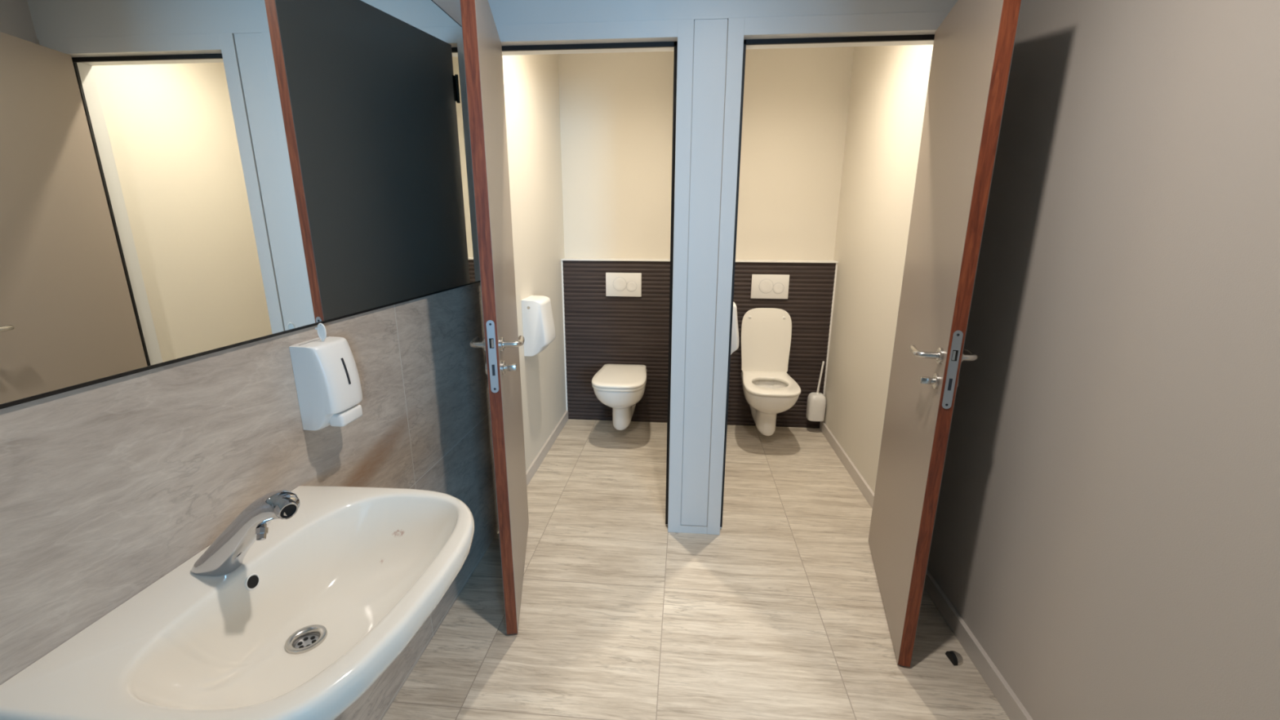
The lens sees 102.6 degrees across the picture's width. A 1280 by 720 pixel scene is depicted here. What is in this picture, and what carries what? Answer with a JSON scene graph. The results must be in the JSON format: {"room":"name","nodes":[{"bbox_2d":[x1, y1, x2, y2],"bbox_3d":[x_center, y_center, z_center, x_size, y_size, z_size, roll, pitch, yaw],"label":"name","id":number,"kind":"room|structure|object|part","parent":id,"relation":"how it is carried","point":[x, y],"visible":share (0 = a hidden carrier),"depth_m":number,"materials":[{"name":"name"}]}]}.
{"room":"public restroom","nodes":[
{"label":"public restroom","id":0,"kind":"room"},
{"bbox_2d":[0,0,566,719],"bbox_3d":[-0.941,0.120,0.007,0.199,2.500,7.370,1,15,5],"label":"wall","id":1,"kind":"structure","parent":0,"point":[108,488],"depth_m":1.02,"materials":[{"name":"tile"}]},
{"bbox_2d":[0,485,474,719],"bbox_3d":[-0.548,0.426,0.873,0.451,0.160,0.568,1,15,5],"label":"basin","id":2,"kind":"object","parent":1,"relation":"attached to","point":[316,610],"visible":0.98,"depth_m":0.81,"materials":[{"name":"ceramic"}]},
{"bbox_2d":[191,489,300,576],"bbox_3d":[-0.642,0.279,0.832,0.202,0.144,0.052,1,15,5],"label":"tap","id":3,"kind":"object","parent":2,"relation":"on","point":[228,552],"visible":1,"depth_m":0.81,"materials":[{"name":"silver metal"}]},
{"bbox_2d":[0,0,480,408],"bbox_3d":[-0.743,-0.491,0.926,0.006,0.916,2.190,1,15,5],"label":"wall mirror","id":4,"kind":"object","parent":1,"relation":"attached to","point":[180,180],"visible":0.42,"depth_m":0.90,"materials":[{"name":"silver mirror"}]},
{"bbox_2d":[288,336,362,430],"bbox_3d":[-0.696,0.051,1.160,0.087,0.193,0.108,1,15,5],"label":"soap dispenser","id":5,"kind":"object","parent":1,"relation":"attached to","point":[326,376],"visible":0.98,"depth_m":1.12,"materials":[{"name":"white plastic"}]},
{"bbox_2d":[315,323,326,341],"bbox_3d":[-0.702,-0.061,1.129,0.024,0.041,0.004,1,15,5],"label":"key","id":6,"kind":"object","parent":5,"relation":"in","point":[322,332],"visible":1,"depth_m":1.13,"materials":[{"name":"white plastic"}]},
{"bbox_2d":[521,295,555,356],"bbox_3d":[-0.540,-0.188,2.783,0.133,0.302,0.202,1,15,5],"label":"dispenser","id":7,"kind":"object","parent":1,"relation":"attached to","point":[538,323],"visible":1,"depth_m":2.70,"materials":[{"name":"white plastic"}]},
{"bbox_2d":[525,410,568,486],"bbox_3d":[-0.598,0.560,3.153,0.034,0.069,1.257,1,15,5],"label":"baseboard","id":8,"kind":"structure","parent":1,"relation":"attached to","point":[535,464],"depth_m":3.16,"materials":[{"name":"beige paint"}]},
{"bbox_2d":[382,418,1009,719],"bbox_3d":[1.048,1.420,0.161,4.200,0.080,7.570,1,15,5],"label":"floor","id":9,"kind":"structure","parent":0,"point":[780,614],"depth_m":1.88,"materials":[{"name":"tile"}]},
{"bbox_2d":[945,650,963,666],"bbox_3d":[1.036,0.971,1.680,0.042,0.026,0.048,0,15,-2],"label":"door stop","id":10,"kind":"object","parent":9,"relation":"on","point":[956,659],"visible":1,"depth_m":1.67,"materials":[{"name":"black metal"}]},
{"bbox_2d":[557,46,854,260],"bbox_3d":[0.387,-0.789,3.523,2.200,2.500,0.100,1,15,5],"label":"wall","id":11,"kind":"structure","parent":0,"point":[616,108],"depth_m":3.33,"materials":[{"name":"beige paint"}]},
{"bbox_2d":[560,257,838,427],"bbox_3d":[0.375,-0.113,3.590,1.824,1.158,0.112,1,15,5],"label":"wall","id":12,"kind":"structure","parent":11,"relation":"attached to","point":[599,330],"depth_m":3.53,"materials":[{"name":"brown tile"}]},
{"bbox_3d":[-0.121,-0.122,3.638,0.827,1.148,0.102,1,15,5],"label":"edge trim","id":13,"kind":"part","parent":12,"relation":"part of","materials":[{"name":"white plastic"}]},
{"bbox_2d":[591,364,647,430],"bbox_3d":[-0.123,0.264,3.395,0.340,0.370,0.557,1,15,5],"label":"toilet","id":14,"kind":"object","parent":12,"relation":"attached to","point":[620,387],"visible":1,"depth_m":3.21,"materials":[{"name":"white ceramic"}]},
{"bbox_3d":[-0.124,0.118,3.340,0.338,0.019,0.520,1,15,5],"label":"seat","id":15,"kind":"part","parent":14,"relation":"part of","materials":[{"name":"white plastic"}]},
{"bbox_3d":[-0.124,0.100,3.329,0.340,0.020,0.512,1,15,5],"label":"lid","id":16,"kind":"part","parent":14,"relation":"part of","materials":[{"name":"white plastic"}]},
{"bbox_2d":[605,272,641,296],"bbox_3d":[-0.111,-0.510,3.475,0.242,0.159,0.015,1,15,5],"label":"flush plate","id":17,"kind":"object","parent":12,"relation":"attached to","point":[617,284],"visible":1,"depth_m":3.47,"materials":[{"name":"white plastic"}]},
{"bbox_2d":[751,274,789,298],"bbox_3d":[0.859,-0.485,3.393,0.242,0.159,0.015,1,15,5],"label":"flush plate","id":18,"kind":"object","parent":12,"relation":"attached to","point":[762,286],"visible":1,"depth_m":3.39,"materials":[{"name":"white plastic"}]},
{"bbox_2d":[741,307,800,435],"bbox_3d":[0.824,0.093,3.265,0.338,0.774,0.555,1,15,5],"label":"toilet","id":19,"kind":"object","parent":12,"relation":"attached to","point":[768,389],"visible":1,"depth_m":3.42,"materials":[{"name":"white ceramic"}]},
{"bbox_3d":[0.846,-0.133,3.452,0.332,0.430,0.068,1,15,5],"label":"lid","id":20,"kind":"part","parent":19,"relation":"part of","materials":[{"name":"white plastic"}]},
{"bbox_3d":[0.824,0.307,3.325,0.330,0.328,0.546,1,15,5],"label":"bowl","id":21,"kind":"part","parent":19,"relation":"part of","materials":[{"name":"white ceramic"}]},
{"bbox_3d":[0.823,0.143,3.260,0.338,0.019,0.520,1,15,5],"label":"seat","id":22,"kind":"part","parent":19,"relation":"part of","materials":[{"name":"white plastic"}]},
{"bbox_2d":[806,360,826,421],"bbox_3d":[1.207,0.209,3.486,0.115,0.409,0.110,1,15,5],"label":"toilet brush","id":23,"kind":"object","parent":12,"relation":"attached to","point":[816,402],"visible":1,"depth_m":3.47,"materials":[{"name":"white plastic"}]},
{"bbox_3d":[1.220,0.121,3.471,0.045,0.230,0.015,-8,17,-29],"label":"handle","id":24,"kind":"part","parent":23,"relation":"part of","materials":[{"name":"white plastic"}]},
{"bbox_3d":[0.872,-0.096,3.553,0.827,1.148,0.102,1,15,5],"label":"edge trim","id":25,"kind":"part","parent":12,"relation":"part of","materials":[{"name":"white plastic"}]},
{"bbox_2d":[488,0,957,533],"bbox_3d":[0.257,-0.422,2.111,2.201,2.500,0.110,1,15,5],"label":"wall partition","id":26,"kind":"structure","parent":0,"point":[710,17],"depth_m":1.94,"materials":[{"name":"blue paint"}]},
{"bbox_2d":[495,18,693,533],"bbox_3d":[-0.224,-0.240,2.203,0.844,2.097,0.116,1,15,5],"label":"door frame","id":27,"kind":"structure","parent":26,"relation":"attached to","point":[677,36],"depth_m":1.96,"materials":[{"name":"blue paint"}]},
{"bbox_2d":[459,0,528,634],"bbox_3d":[-0.485,-0.124,1.858,0.163,2.027,0.721,-2,15,-9],"label":"door","id":28,"kind":"structure","parent":27,"relation":"attached to","point":[482,44],"depth_m":1.61,"materials":[{"name":"brown wood"}]},
{"bbox_3d":[-0.498,-0.055,1.590,0.052,0.018,0.099,-2,15,-9],"label":"lever handle","id":29,"kind":"part","parent":28,"relation":"part of","materials":[{"name":"silver metal"}]},
{"bbox_3d":[-0.395,-0.059,1.606,0.066,0.018,0.099,-2,15,-9],"label":"lever handle","id":30,"kind":"part","parent":28,"relation":"part of","materials":[{"name":"silver metal"}]},
{"bbox_2d":[706,11,949,534],"bbox_3d":[0.738,-0.215,2.121,0.844,2.097,0.116,1,15,5],"label":"door frame","id":31,"kind":"structure","parent":26,"relation":"attached to","point":[899,28],"depth_m":1.92,"materials":[{"name":"blue paint"}]},
{"bbox_2d":[868,0,1022,666],"bbox_3d":[0.945,-0.084,1.726,0.163,2.027,0.721,4,15,16],"label":"door","id":32,"kind":"structure","parent":26,"relation":"in","point":[973,46],"depth_m":1.55,"materials":[{"name":"brown wood"}]},
{"bbox_3d":[0.822,-0.024,1.487,0.066,0.018,0.099,4,15,16],"label":"lever handle","id":33,"kind":"part","parent":32,"relation":"part of","materials":[{"name":"silver metal"}]},
{"bbox_3d":[0.922,-0.016,1.459,0.052,0.018,0.099,4,15,16],"label":"lever handle","id":34,"kind":"part","parent":32,"relation":"part of","materials":[{"name":"silver metal"}]},
{"bbox_2d":[823,0,1279,719],"bbox_3d":[1.058,0.172,-0.164,0.188,2.500,7.370,1,15,5],"label":"wall","id":35,"kind":"structure","parent":0,"point":[1106,530],"depth_m":1.19,"materials":[{"name":"beige paint"}]},
{"bbox_2d":[819,421,874,509],"bbox_3d":[1.225,0.607,2.998,0.034,0.069,1.257,1,15,5],"label":"baseboard","id":36,"kind":"structure","parent":35,"relation":"attached to","point":[859,480],"depth_m":2.96,"materials":[{"name":"beige paint"}]},
{"bbox_2d":[924,568,1032,719],"bbox_3d":[1.052,1.092,1.127,0.035,0.069,2.397,1,15,5],"label":"baseboard","id":37,"kind":"structure","parent":35,"relation":"attached to","point":[1000,688],"depth_m":1.65,"materials":[{"name":"beige paint"}]},
{"bbox_3d":[0.323,-0.606,2.819,0.170,2.500,1.360,1,15,5],"label":"wall","id":38,"kind":"structure","parent":0,"visible":0},
{"bbox_2d":[730,301,738,355],"bbox_3d":[0.453,-0.162,2.699,0.133,0.302,0.202,1,15,5],"label":"dispenser","id":39,"kind":"object","parent":38,"relation":"attached to","point":[735,334],"visible":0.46,"depth_m":2.60,"materials":[{"name":"white plastic"}]}
]}

